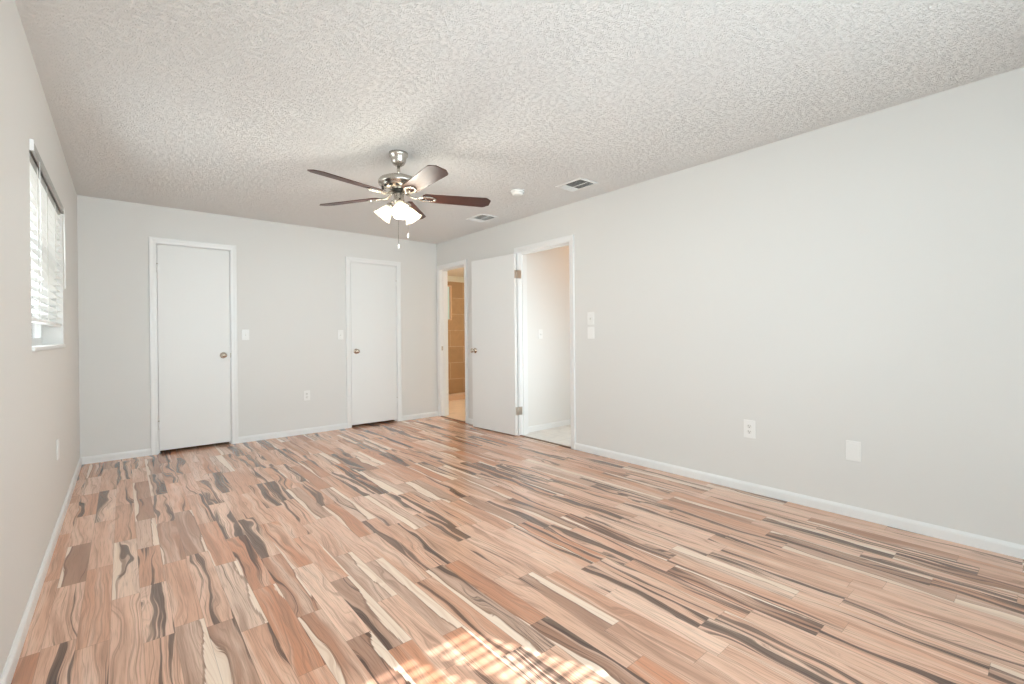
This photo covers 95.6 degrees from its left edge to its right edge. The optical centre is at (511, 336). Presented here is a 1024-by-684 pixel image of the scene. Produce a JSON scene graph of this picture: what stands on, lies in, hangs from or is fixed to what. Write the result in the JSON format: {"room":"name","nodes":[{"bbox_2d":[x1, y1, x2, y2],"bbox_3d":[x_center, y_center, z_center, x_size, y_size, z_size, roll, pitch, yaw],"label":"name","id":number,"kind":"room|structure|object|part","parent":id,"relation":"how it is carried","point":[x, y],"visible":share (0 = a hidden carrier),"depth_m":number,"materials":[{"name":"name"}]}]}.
{"room":"empty bedroom","nodes":[
{"label":"empty bedroom","id":0,"kind":"room"},
{"bbox_2d":[0,0,79,677],"bbox_3d":[-1.941,-0.070,1.683,0.200,2.440,6.400,-1,0,-40],"label":"wall","id":1,"kind":"structure","parent":0,"point":[39,390],"depth_m":1.92,"materials":[{"name":"beige paint"}]},
{"bbox_2d":[0,457,81,683],"bbox_3d":[-1.848,1.116,1.754,0.013,0.066,6.400,-1,0,-40],"label":"baseboard","id":2,"kind":"structure","parent":1,"relation":"attached to","point":[8,672],"depth_m":1.97,"materials":[{"name":"white paint"}]},
{"bbox_2d":[29,139,65,325],"bbox_3d":[-2.580,-0.468,2.568,0.086,0.796,1.416,-1,0,-40],"label":"window blind","id":3,"kind":"object","parent":1,"relation":"attached to","point":[45,203],"visible":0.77,"depth_m":2.51,"materials":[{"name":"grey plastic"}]},
{"bbox_3d":[-2.191,-0.509,2.161,0.011,0.600,0.012,-1,0,-40],"label":"pull cord","id":4,"kind":"part","parent":3,"relation":"part of","materials":[{"name":"white plastic"}]},
{"bbox_3d":[-2.588,-0.079,2.562,0.050,0.018,1.400,-1,0,-40],"label":"rail","id":5,"kind":"part","parent":3,"relation":"part of","materials":[{"name":"white plastic"}]},
{"bbox_2d":[31,288,65,351],"bbox_3d":[-2.626,-0.398,2.532,0.175,0.936,1.428,-1,0,-40],"label":"window","id":6,"kind":"structure","parent":1,"relation":"in","point":[37,345],"depth_m":2.95,"materials":[{"name":"white plastic"}]},
{"bbox_3d":[-2.668,-0.406,2.497,0.004,0.840,1.340,-1,0,-40],"label":"pane","id":7,"kind":"part","parent":6,"relation":"part of","materials":[{"name":"clear glass"}]},
{"bbox_3d":[-2.668,-0.406,2.497,0.065,0.920,1.420,-1,0,-40],"label":"frame","id":8,"kind":"part","parent":6,"relation":"part of","materials":[{"name":"white plastic"}]},
{"bbox_3d":[-2.597,0.059,2.554,0.110,0.020,1.428,-1,0,-40],"label":"sill","id":9,"kind":"part","parent":6,"relation":"part of","materials":[{"name":"white paint"}]},
{"bbox_2d":[57,438,59,459],"bbox_3d":[-2.717,0.675,2.782,0.008,0.120,0.075,-1,0,-40],"label":"blank wall plate","id":10,"kind":"object","parent":1,"relation":"attached to","point":[58,451],"visible":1,"depth_m":2.77,"materials":[{"name":"white plastic"}]},
{"bbox_2d":[77,195,437,456],"bbox_3d":[-2.555,-0.075,5.421,4.058,2.440,0.120,-1,0,-40],"label":"wall","id":11,"kind":"structure","parent":0,"point":[291,298],"depth_m":5.13,"materials":[{"name":"beige paint"}]},
{"bbox_2d":[148,236,237,454],"bbox_3d":[-3.276,0.089,4.804,0.745,2.130,0.138,-1,0,-40],"label":"door frame","id":12,"kind":"structure","parent":11,"relation":"attached to","point":[152,241],"depth_m":4.61,"materials":[{"name":"white paint"}]},
{"bbox_2d":[156,244,230,450],"bbox_3d":[-3.240,0.107,4.745,0.639,2.036,0.106,-1,0,-40],"label":"door","id":13,"kind":"structure","parent":11,"relation":"in","point":[193,298],"depth_m":4.75,"materials":[{"name":"white paint"}]},
{"bbox_3d":[-3.034,0.199,4.897,0.066,0.066,0.068,-1,0,-40],"label":"knob","id":14,"kind":"part","parent":13,"relation":"part of","materials":[{"name":"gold metal"}]},
{"bbox_2d":[242,329,248,339],"bbox_3d":[-2.891,-0.019,5.047,0.070,0.115,0.021,-1,0,-40],"label":"light switch","id":15,"kind":"object","parent":11,"relation":"attached to","point":[245,332],"visible":1,"depth_m":5.05,"materials":[{"name":"white plastic"}]},
{"bbox_2d":[81,411,437,464],"bbox_3d":[-2.470,1.111,5.399,3.738,0.066,0.013,-1,0,-40],"label":"baseboard","id":16,"kind":"structure","parent":11,"relation":"attached to","point":[143,452],"depth_m":5.16,"materials":[{"name":"white paint"}]},
{"bbox_2d":[304,390,309,400],"bbox_3d":[-2.406,0.695,5.458,0.070,0.115,0.008,-1,0,-40],"label":"wall outlet","id":17,"kind":"object","parent":11,"relation":"attached to","point":[306,393],"visible":1,"depth_m":5.45,"materials":[{"name":"white plastic"}]},
{"bbox_2d":[338,330,342,339],"bbox_3d":[-2.100,-0.020,5.709,0.070,0.115,0.021,-1,0,-40],"label":"light switch","id":18,"kind":"object","parent":11,"relation":"attached to","point":[340,332],"visible":1,"depth_m":5.71,"materials":[{"name":"white plastic"}]},
{"bbox_2d":[345,256,401,427],"bbox_3d":[-1.802,0.071,6.038,0.742,2.130,0.138,-1,0,-40],"label":"door frame","id":19,"kind":"structure","parent":11,"relation":"attached to","point":[348,260],"depth_m":5.92,"materials":[{"name":"white paint"}]},
{"bbox_2d":[350,262,397,424],"bbox_3d":[-1.750,0.090,5.992,0.636,2.036,0.106,-1,0,-40],"label":"door","id":20,"kind":"structure","parent":11,"relation":"in","point":[372,287],"depth_m":5.99,"materials":[{"name":"white paint"}]},
{"bbox_2d":[447,268,463,276],"bbox_3d":[-0.347,-1.306,7.549,2.202,0.230,3.860,-1,0,-40],"label":"ceiling","id":21,"kind":"structure","parent":0,"point":[459,272],"depth_m":8.63,"materials":[{"name":"paint"}]},
{"bbox_2d":[448,281,464,393],"bbox_3d":[-1.515,0.026,8.886,2.300,2.200,0.100,-1,0,-40],"label":"wall","id":22,"kind":"structure","parent":0,"point":[456,326],"depth_m":9.18,"materials":[{"name":"brown tile"}]},
{"bbox_2d":[448,285,451,319],"bbox_3d":[-1.336,-0.656,9.022,0.360,0.680,0.086,-1,0,-40],"label":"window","id":23,"kind":"structure","parent":22,"relation":"in","point":[449,286],"depth_m":9.10,"materials":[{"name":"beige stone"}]},
{"bbox_3d":[-1.349,-0.656,9.035,0.318,0.640,0.010,-1,0,-40],"label":"pane","id":24,"kind":"part","parent":23,"relation":"part of","materials":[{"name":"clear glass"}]},
{"bbox_2d":[11,392,1023,683],"bbox_3d":[0.113,1.171,4.700,7.200,0.102,8.800,-1,0,-40],"label":"floor","id":25,"kind":"structure","parent":0,"point":[436,549],"depth_m":2.17,"materials":[{"name":"brown wood"}]},
{"bbox_2d":[449,393,464,400],"bbox_3d":[-1.017,1.080,8.235,1.892,0.083,0.130,-1,0,-40],"label":"shower curb","id":26,"kind":"object","parent":25,"relation":"on","point":[455,396],"visible":0.11,"depth_m":8.20,"materials":[{"name":"beige tile"}]},
{"bbox_2d":[520,435,570,447],"bbox_3d":[0.351,1.115,4.946,0.032,0.008,0.774,-1,0,-40],"label":"threshold","id":27,"kind":"object","parent":25,"relation":"on","point":[520,435],"visible":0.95,"depth_m":4.91,"materials":[{"name":"brown wood"}]},
{"bbox_2d":[15,0,1023,243],"bbox_3d":[-0.673,-1.356,3.109,3.998,0.100,7.350,-1,0,-40],"label":"ceiling","id":28,"kind":"structure","parent":0,"point":[221,107],"depth_m":2.43,"materials":[{"name":"white paint"}]},
{"bbox_2d":[307,150,490,248],"bbox_3d":[-0.788,-0.960,3.268,1.285,0.690,1.256,-1,0,-40],"label":"ceiling fan","id":29,"kind":"object","parent":28,"relation":"hanging from","point":[398,184],"visible":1,"depth_m":3.25,"materials":[{"name":"silver metal"}]},
{"bbox_3d":[-1.053,-0.997,2.975,0.140,0.006,0.503,14,9,36],"label":"fan blade","id":30,"kind":"part","parent":29,"relation":"part of","materials":[{"name":"brown wood"}]},
{"bbox_3d":[-1.197,-0.997,3.443,0.503,0.006,0.140,0,12,19],"label":"fan blade","id":31,"kind":"part","parent":29,"relation":"part of","materials":[{"name":"brown wood"}]},
{"bbox_3d":[-0.923,-0.881,3.328,0.126,0.139,0.133,-1,0,-40],"label":"lamp shade","id":32,"kind":"part","parent":29,"relation":"part of","materials":[{"name":"white glass"}]},
{"bbox_3d":[-0.865,-0.941,3.318,0.057,0.068,0.060,-1,0,-40],"label":"lamp arm","id":33,"kind":"part","parent":29,"relation":"part of","materials":[{"name":"silver metal"}]},
{"bbox_3d":[-0.771,-0.898,3.217,0.049,0.068,0.064,-1,0,-40],"label":"bulb","id":34,"kind":"part","parent":29,"relation":"part of","materials":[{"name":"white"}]},
{"bbox_3d":[-0.765,-0.882,3.191,0.136,0.139,0.122,0,0,38],"label":"lamp shade","id":35,"kind":"part","parent":29,"relation":"part of","materials":[{"name":"white glass"}]},
{"bbox_3d":[-0.718,-0.883,3.398,0.122,0.139,0.136,-1,0,8],"label":"lamp shade","id":36,"kind":"part","parent":29,"relation":"part of","materials":[{"name":"white glass"}]},
{"bbox_3d":[-0.796,-1.002,3.725,0.140,0.006,0.503,-13,0,1],"label":"fan blade","id":37,"kind":"part","parent":29,"relation":"part of","materials":[{"name":"brown wood"}]},
{"bbox_3d":[-0.563,-1.002,2.967,0.140,0.006,0.503,14,-8,-34],"label":"fan blade","id":38,"kind":"part","parent":29,"relation":"part of","materials":[{"name":"brown wood"}]},
{"bbox_3d":[-0.405,-1.004,3.431,0.503,0.006,0.140,-1,-12,-17],"label":"fan blade","id":39,"kind":"part","parent":29,"relation":"part of","materials":[{"name":"brown wood"}]},
{"bbox_2d":[467,214,497,221],"bbox_3d":[-0.327,-1.307,5.140,0.225,0.015,0.290,-1,0,-40],"label":"ceiling vent","id":40,"kind":"object","parent":28,"relation":"in","point":[481,217],"visible":1,"depth_m":5.12,"materials":[{"name":"white plastic"}]},
{"bbox_2d":[511,189,523,196],"bbox_3d":[0.055,-1.295,4.199,0.124,0.042,0.124,-1,0,-40],"label":"smoke detector","id":41,"kind":"object","parent":28,"relation":"attached to","point":[515,192],"visible":1,"depth_m":4.16,"materials":[{"name":"white plastic"}]},
{"bbox_2d":[555,178,597,191],"bbox_3d":[0.564,-1.312,4.037,0.225,0.015,0.295,-1,0,-40],"label":"ceiling vent","id":42,"kind":"object","parent":28,"relation":"in","point":[580,183],"visible":1,"depth_m":4.03,"materials":[{"name":"white plastic"}]},
{"bbox_2d":[527,246,570,426],"bbox_3d":[1.310,-0.114,6.413,3.142,2.440,0.100,-1,0,-40],"label":"wall","id":43,"kind":"structure","parent":0,"point":[548,282],"depth_m":5.63,"materials":[{"name":"paint"}]},
{"bbox_2d":[538,329,542,338],"bbox_3d":[0.350,-0.027,5.530,0.070,0.115,0.021,-1,0,-40],"label":"light switch","id":44,"kind":"object","parent":43,"relation":"attached to","point":[540,331],"visible":1,"depth_m":5.53,"materials":[{"name":"white plastic"}]},
{"bbox_2d":[528,419,570,432],"bbox_3d":[1.338,1.071,6.357,3.092,0.066,0.013,-1,0,-40],"label":"baseboard","id":45,"kind":"structure","parent":43,"relation":"attached to","point":[564,422],"depth_m":5.61,"materials":[{"name":"white paint"}]},
{"bbox_2d":[437,67,1023,544],"bbox_3d":[1.180,-0.110,5.666,2.300,2.440,8.500,-1,0,-40],"label":"wall","id":46,"kind":"structure","parent":0,"point":[859,279],"depth_m":2.94,"materials":[{"name":"beige paint"}]},
{"bbox_2d":[436,259,468,422],"bbox_3d":[-0.758,0.064,6.344,0.156,2.125,0.740,-1,0,-40],"label":"door frame","id":47,"kind":"structure","parent":46,"relation":"attached to","point":[441,270],"depth_m":6.55,"materials":[{"name":"white paint"}]},
{"bbox_2d":[470,253,518,434],"bbox_3d":[-0.224,0.091,5.470,0.140,2.040,0.775,-1,0,-43],"label":"door","id":48,"kind":"structure","parent":46,"relation":"in","point":[493,350],"depth_m":5.44,"materials":[{"name":"white paint"}]},
{"bbox_2d":[514,235,575,449],"bbox_3d":[0.381,0.057,4.976,0.164,2.125,0.904,-1,0,-40],"label":"door frame","id":49,"kind":"structure","parent":46,"relation":"attached to","point":[521,252],"depth_m":5.24,"materials":[{"name":"white paint"}]},
{"bbox_2d":[587,312,593,324],"bbox_3d":[0.751,-0.172,4.428,0.021,0.120,0.080,-1,0,-40],"label":"light switch","id":50,"kind":"object","parent":46,"relation":"attached to","point":[590,315],"visible":1,"depth_m":4.43,"materials":[{"name":"white plastic"}]},
{"bbox_2d":[588,327,593,338],"bbox_3d":[0.758,-0.034,4.433,0.008,0.112,0.080,-1,0,-40],"label":"blank wall plate","id":51,"kind":"object","parent":46,"relation":"attached to","point":[590,329],"visible":1,"depth_m":4.43,"materials":[{"name":"white plastic"}]},
{"bbox_3d":[0.756,-0.034,4.431,0.002,0.085,0.053,-1,0,-40],"label":"raised panel","id":52,"kind":"part","parent":51,"relation":"part of","materials":[{"name":"white plastic"}]},
{"bbox_2d":[468,418,1023,558],"bbox_3d":[1.250,1.081,3.856,0.013,0.066,5.645,-1,0,-40],"label":"baseboard","id":53,"kind":"structure","parent":46,"relation":"attached to","point":[965,538],"depth_m":2.92,"materials":[{"name":"white paint"}]},
{"bbox_2d":[744,419,754,438],"bbox_3d":[1.700,0.661,3.316,0.008,0.128,0.080,-1,0,-40],"label":"wall outlet","id":54,"kind":"object","parent":46,"relation":"attached to","point":[749,425],"visible":1,"depth_m":3.31,"materials":[{"name":"white plastic"}]},
{"bbox_2d":[846,440,860,461],"bbox_3d":[2.095,0.702,2.845,0.008,0.122,0.078,-1,0,-40],"label":"blank wall plate","id":55,"kind":"object","parent":46,"relation":"attached to","point":[853,448],"visible":1,"depth_m":2.84,"materials":[{"name":"white plastic"}]},
{"bbox_3d":[2.094,0.702,2.844,0.002,0.093,0.052,-1,0,-40],"label":"raised panel","id":56,"kind":"part","parent":55,"relation":"part of","materials":[{"name":"white plastic"}]}
]}

